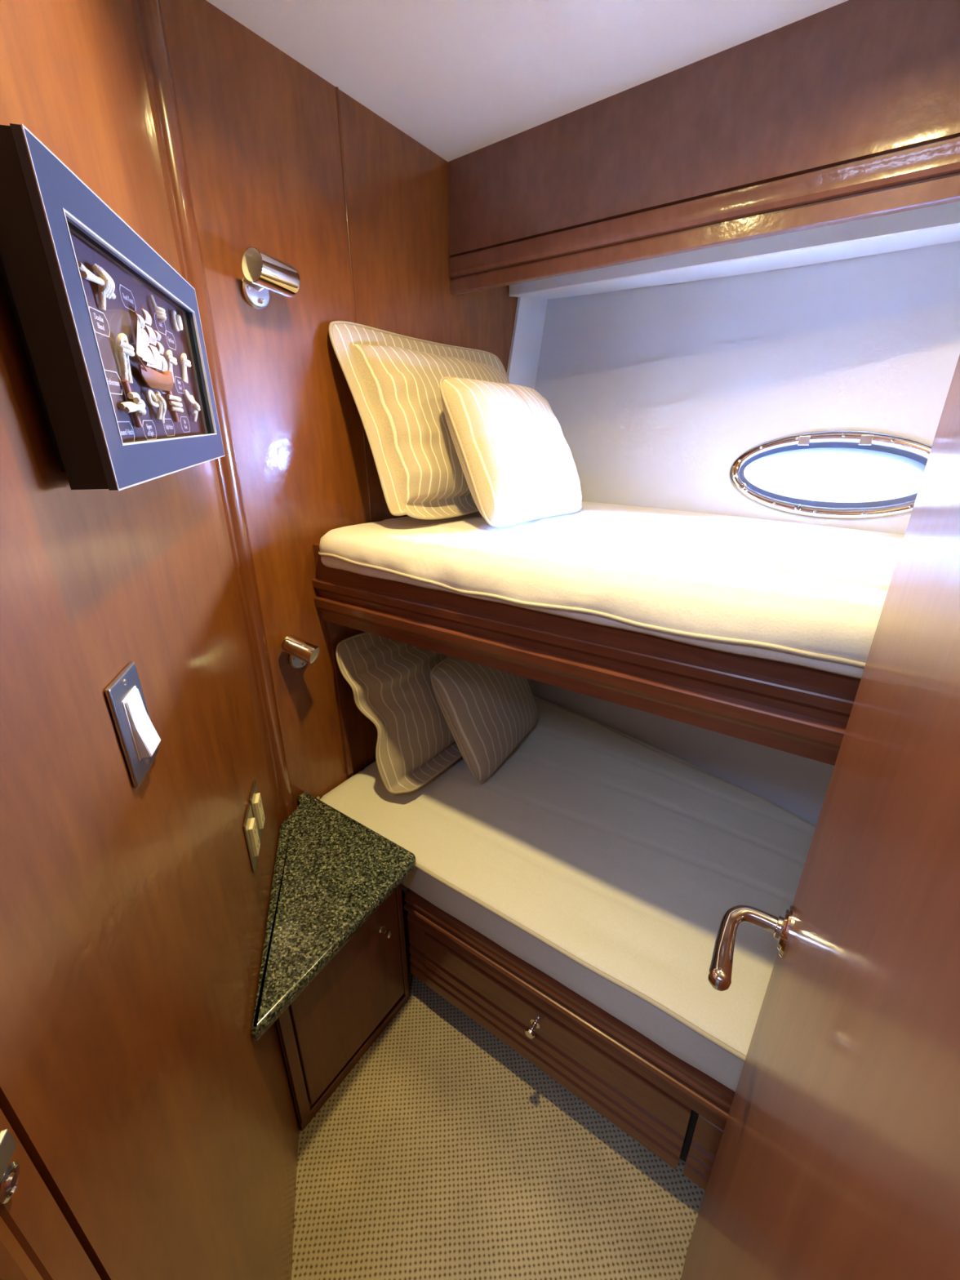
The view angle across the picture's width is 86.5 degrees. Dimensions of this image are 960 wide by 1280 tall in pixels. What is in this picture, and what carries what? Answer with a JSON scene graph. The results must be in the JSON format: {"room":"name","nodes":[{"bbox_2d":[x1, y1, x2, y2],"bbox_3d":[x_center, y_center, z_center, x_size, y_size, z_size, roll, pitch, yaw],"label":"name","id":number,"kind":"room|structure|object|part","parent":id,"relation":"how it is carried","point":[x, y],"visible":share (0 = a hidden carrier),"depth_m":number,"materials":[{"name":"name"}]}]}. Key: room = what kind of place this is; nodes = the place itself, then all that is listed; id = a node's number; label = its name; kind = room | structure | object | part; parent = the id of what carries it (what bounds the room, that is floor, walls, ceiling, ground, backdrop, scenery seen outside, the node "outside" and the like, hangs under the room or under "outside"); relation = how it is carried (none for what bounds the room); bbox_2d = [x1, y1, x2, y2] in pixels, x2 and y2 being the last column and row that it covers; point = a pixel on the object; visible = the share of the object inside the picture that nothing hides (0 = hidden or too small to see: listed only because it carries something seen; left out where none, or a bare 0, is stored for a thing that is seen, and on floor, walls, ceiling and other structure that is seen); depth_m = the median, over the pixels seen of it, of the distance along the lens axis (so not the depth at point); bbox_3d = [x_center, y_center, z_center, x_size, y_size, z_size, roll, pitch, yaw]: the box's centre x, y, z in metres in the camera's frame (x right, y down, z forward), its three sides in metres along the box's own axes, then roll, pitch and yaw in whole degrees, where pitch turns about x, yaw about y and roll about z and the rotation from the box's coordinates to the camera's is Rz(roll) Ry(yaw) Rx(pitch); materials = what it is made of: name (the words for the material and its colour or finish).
{"room":"ship interior","nodes":[
{"label":"ship interior","id":0,"kind":"room"},
{"bbox_2d":[0,0,299,1279],"bbox_3d":[-0.444,0.112,0.757,0.050,2.235,0.995,-6,22,-14],"label":"wall","id":1,"kind":"structure","parent":0,"point":[135,1082],"depth_m":0.52,"materials":[{"name":"brown wood"}]},
{"bbox_2d":[0,1128,19,1204],"bbox_3d":[-0.281,0.315,0.299,0.006,0.036,0.030,-6,22,-14],"label":"strike keeper","id":2,"kind":"object","parent":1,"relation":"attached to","point":[9,1171],"visible":1,"depth_m":0.30,"materials":[{"name":"silver metal"}]},
{"bbox_3d":[-0.282,0.307,0.296,0.004,0.018,0.030,-6,22,-14],"label":"plate","id":3,"kind":"part","parent":2,"relation":"part of","materials":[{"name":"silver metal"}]},
{"bbox_2d":[0,1108,101,1279],"bbox_3d":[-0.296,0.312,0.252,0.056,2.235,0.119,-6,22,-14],"label":"door","id":4,"kind":"structure","parent":1,"relation":"attached to","point":[37,1242],"depth_m":0.33,"materials":[{"name":"brown wood"}]},
{"bbox_2d":[0,123,225,490],"bbox_3d":[-0.397,-0.331,0.606,0.046,0.269,0.505,-6,24,-14],"label":"shadow box","id":5,"kind":"object","parent":1,"relation":"attached to","point":[111,333],"visible":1,"depth_m":0.44,"materials":[{"name":"blue wood"}]},
{"bbox_2d":[104,661,160,787],"bbox_3d":[-0.357,0.087,0.536,0.017,0.114,0.070,-6,22,-14],"label":"light switch","id":6,"kind":"object","parent":1,"relation":"attached to","point":[139,739],"visible":1,"depth_m":0.52,"materials":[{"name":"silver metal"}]},
{"bbox_3d":[-0.360,0.087,0.535,0.002,0.070,0.037,-6,22,-14],"label":"rocker frame","id":7,"kind":"part","parent":6,"relation":"part of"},
{"bbox_2d":[131,0,295,823],"bbox_3d":[-0.528,-0.059,1.187,0.038,2.235,0.082,-9,23,-21],"label":"trim","id":8,"kind":"structure","parent":1,"relation":"attached to","point":[148,15],"depth_m":0.98,"materials":[{"name":"brown wood"}]},
{"bbox_2d":[243,803,260,872],"bbox_3d":[-0.444,0.387,1.000,0.012,0.114,0.067,-6,22,-14],"label":"wall outlet","id":9,"kind":"object","parent":1,"relation":"attached to","point":[250,828],"visible":1,"depth_m":0.98,"materials":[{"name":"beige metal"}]},
{"bbox_2d":[248,817,260,856],"bbox_3d":[-0.442,0.387,1.001,0.007,0.068,0.033,-6,22,-14],"label":"receptacle","id":10,"kind":"object","parent":9,"relation":"attached to","point":[254,837],"depth_m":0.99,"materials":[{"name":"white plastic"}]},
{"bbox_2d":[248,779,265,842],"bbox_3d":[-0.464,0.359,1.070,0.012,0.114,0.067,-6,22,-14],"label":"wall outlet","id":11,"kind":"object","parent":1,"relation":"attached to","point":[255,802],"visible":0.88,"depth_m":1.06,"materials":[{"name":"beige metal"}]},
{"bbox_2d":[254,792,265,829],"bbox_3d":[-0.462,0.359,1.071,0.007,0.068,0.033,-6,22,-14],"label":"receptacle","id":12,"kind":"object","parent":11,"relation":"attached to","point":[260,811],"depth_m":1.06,"materials":[{"name":"white plastic"}]},
{"bbox_2d":[160,0,517,808],"bbox_3d":[-0.090,-0.316,1.840,0.050,2.230,1.700,14,26,32],"label":"wall","id":13,"kind":"structure","parent":0,"point":[260,134],"depth_m":1.19,"materials":[{"name":"brown wood"}]},
{"bbox_2d":[240,246,300,309],"bbox_3d":[-0.423,-0.721,1.025,0.096,0.086,0.106,14,26,32],"label":"reading lamp","id":14,"kind":"object","parent":13,"relation":"attached to","point":[263,272],"visible":1,"depth_m":1.01,"materials":[{"name":"silver metal"}]},
{"bbox_3d":[-0.461,-0.717,1.049,0.011,0.060,0.060,14,26,32],"label":"wall plate","id":15,"kind":"part","parent":14,"relation":"part of","materials":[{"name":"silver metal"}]},
{"bbox_3d":[-0.434,-0.725,1.030,0.058,0.029,0.014,13,25,29],"label":"arm","id":16,"kind":"part","parent":14,"relation":"part of","materials":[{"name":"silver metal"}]},
{"bbox_2d":[280,634,319,668],"bbox_3d":[-0.444,0.037,1.288,0.100,0.109,0.091,14,26,32],"label":"reading lamp","id":17,"kind":"object","parent":13,"relation":"attached to","point":[301,652],"visible":1,"depth_m":1.25,"materials":[{"name":"silver metal"}]},
{"bbox_3d":[-0.472,0.045,1.332,0.011,0.060,0.060,14,26,32],"label":"wall plate","id":18,"kind":"part","parent":17,"relation":"part of","materials":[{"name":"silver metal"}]},
{"bbox_2d":[335,86,372,522],"bbox_3d":[-0.309,-0.174,1.511,0.008,2.210,0.008,14,26,32],"label":"trim","id":19,"kind":"structure","parent":13,"relation":"attached to","point":[336,87],"depth_m":1.20,"materials":[{"name":"brown wood"}]},
{"bbox_2d":[506,297,547,389],"bbox_3d":[0.180,-0.907,1.967,0.011,0.735,0.538,14,26,32],"label":"trim","id":20,"kind":"structure","parent":13,"relation":"attached to","point":[530,315],"depth_m":1.87,"materials":[{"name":"white paint"}]},
{"bbox_2d":[291,889,705,1279],"bbox_3d":[0.086,1.255,0.959,2.850,0.040,3.600,14,26,32],"label":"floor","id":21,"kind":"structure","parent":0,"point":[444,1153],"depth_m":1.11,"materials":[{"name":"beige carpet"}]},
{"bbox_2d":[275,804,408,1130],"bbox_3d":[-0.441,0.804,1.314,0.394,0.538,0.369,14,26,32],"label":"base cabinet","id":22,"kind":"object","parent":21,"relation":"on","point":[334,1021],"visible":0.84,"depth_m":1.22,"materials":[{"name":"brown wood"}]},
{"bbox_2d":[251,791,416,1040],"bbox_3d":[-0.440,0.557,1.158,0.459,0.030,0.458,14,26,32],"label":"countertop","id":23,"kind":"structure","parent":22,"relation":"on","point":[332,872],"depth_m":1.12,"materials":[{"name":"stone"}]},
{"bbox_3d":[-0.306,0.819,1.226,0.010,0.470,0.317,14,26,32],"label":"cabinet door","id":24,"kind":"part","parent":22,"relation":"part of","materials":[{"name":"brown wood"}]},
{"bbox_3d":[-0.310,1.074,1.324,0.006,0.028,0.368,14,26,32],"label":"rail","id":25,"kind":"part","parent":22,"relation":"part of","materials":[{"name":"brown wood"}]},
{"bbox_3d":[-0.233,0.724,1.263,0.032,0.019,0.019,14,26,32],"label":"knob","id":26,"kind":"part","parent":22,"relation":"part of","materials":[{"name":"silver metal"}]},
{"bbox_2d":[400,884,735,1190],"bbox_3d":[0.602,0.841,1.399,2.036,0.404,0.975,14,26,32],"label":"base drawer","id":27,"kind":"object","parent":21,"relation":"on","point":[650,1093],"visible":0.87,"depth_m":1.11,"materials":[{"name":"brown wood"}]},
{"bbox_3d":[0.118,0.885,1.160,0.024,0.024,0.032,14,26,32],"label":"knob","id":28,"kind":"part","parent":27,"relation":"part of","materials":[{"name":"silver metal"}]},
{"bbox_3d":[0.136,0.925,1.199,0.668,0.196,0.028,14,26,32],"label":"drawer","id":29,"kind":"part","parent":27,"relation":"part of","materials":[{"name":"brown wood"}]},
{"bbox_2d":[316,695,816,1092],"bbox_3d":[0.615,0.584,1.321,2.026,0.134,0.978,14,26,32],"label":"mattress","id":30,"kind":"object","parent":27,"relation":"on","point":[611,863],"visible":0.64,"depth_m":1.25,"materials":[{"name":"beige fabric"}]},
{"bbox_2d":[335,631,462,793],"bbox_3d":[-0.105,0.128,1.652,0.239,0.414,0.692,15,26,34],"label":"pillow sham","id":31,"kind":"object","parent":30,"relation":"on","point":[389,680],"visible":0.41,"depth_m":1.47,"materials":[{"name":"fabric"}]},
{"bbox_2d":[430,656,537,783],"bbox_3d":[0.033,0.190,1.657,0.224,0.343,0.452,11,24,27],"label":"throw pillow","id":32,"kind":"object","parent":30,"relation":"on","point":[487,712],"visible":0.75,"depth_m":1.51,"materials":[{"name":"fabric"}]},
{"bbox_2d":[680,355,959,1279],"bbox_3d":[0.152,0.375,0.316,0.104,2.030,0.828,14,26,32],"label":"door","id":33,"kind":"structure","parent":21,"relation":"on","point":[837,1157],"depth_m":0.26,"materials":[{"name":"brown wood"}]},
{"bbox_3d":[0.304,0.355,0.584,0.063,0.029,0.122,14,26,32],"label":"lever","id":34,"kind":"part","parent":33,"relation":"part of","materials":[{"name":"silver metal"}]},
{"bbox_2d":[205,0,848,161],"bbox_3d":[0.126,-0.880,0.178,2.850,0.118,3.750,14,26,32],"label":"ceiling","id":35,"kind":"structure","parent":0,"point":[458,77],"depth_m":1.00,"materials":[{"name":"white paint"}]},
{"bbox_2d":[448,0,959,295],"bbox_3d":[0.755,-0.977,0.918,2.039,0.343,0.028,14,26,32],"label":"wood valence","id":36,"kind":"object","parent":35,"relation":"hanging from","point":[847,111],"visible":0.94,"depth_m":1.06,"materials":[{"name":"brown wood"}]},
{"bbox_2d":[525,240,959,825],"bbox_3d":[0.874,-0.142,1.384,0.643,2.240,2.309,-16,27,-35],"label":"wall","id":37,"kind":"structure","parent":0,"point":[654,393],"depth_m":1.51,"materials":[{"name":"white paint"}]},
{"bbox_2d":[311,542,860,774],"bbox_3d":[0.682,0.156,1.253,2.037,0.714,0.983,14,26,32],"label":"bunk","id":38,"kind":"object","parent":37,"relation":"attached to","point":[802,711],"visible":0.56,"depth_m":0.91,"materials":[{"name":"brown wood"}]},
{"bbox_2d":[318,501,904,679],"bbox_3d":[0.690,-0.141,1.139,2.014,0.169,1.033,14,26,32],"label":"mattress","id":39,"kind":"object","parent":38,"relation":"on","point":[811,596],"visible":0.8,"depth_m":0.95,"materials":[{"name":"beige fabric"}]},
{"bbox_2d":[328,320,509,519],"bbox_3d":[-0.055,-0.620,1.473,0.234,0.459,0.729,15,26,34],"label":"pillow sham","id":40,"kind":"object","parent":39,"relation":"on","point":[393,380],"visible":0.54,"depth_m":1.27,"materials":[{"name":"fabric"}]},
{"bbox_2d":[439,376,582,527],"bbox_3d":[0.102,-0.511,1.381,0.238,0.347,0.483,17,27,37],"label":"throw pillow","id":41,"kind":"object","parent":39,"relation":"on","point":[516,460],"visible":1,"depth_m":1.24,"materials":[{"name":"fabric"}]},
{"bbox_2d":[509,200,959,299],"bbox_3d":[0.926,-0.953,1.195,2.068,0.152,0.271,19,28,39],"label":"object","id":42,"kind":"structure","parent":37,"relation":"attached to","point":[937,224],"depth_m":1.28,"materials":[{"name":"white paint"}]},
{"bbox_2d":[728,429,931,519],"bbox_3d":[0.914,-0.431,1.333,0.087,0.218,0.526,-17,27,-36],"label":"porthole frame","id":43,"kind":"structure","parent":37,"relation":"in","point":[915,453],"depth_m":1.32,"materials":[{"name":"silver metal"}]}
]}

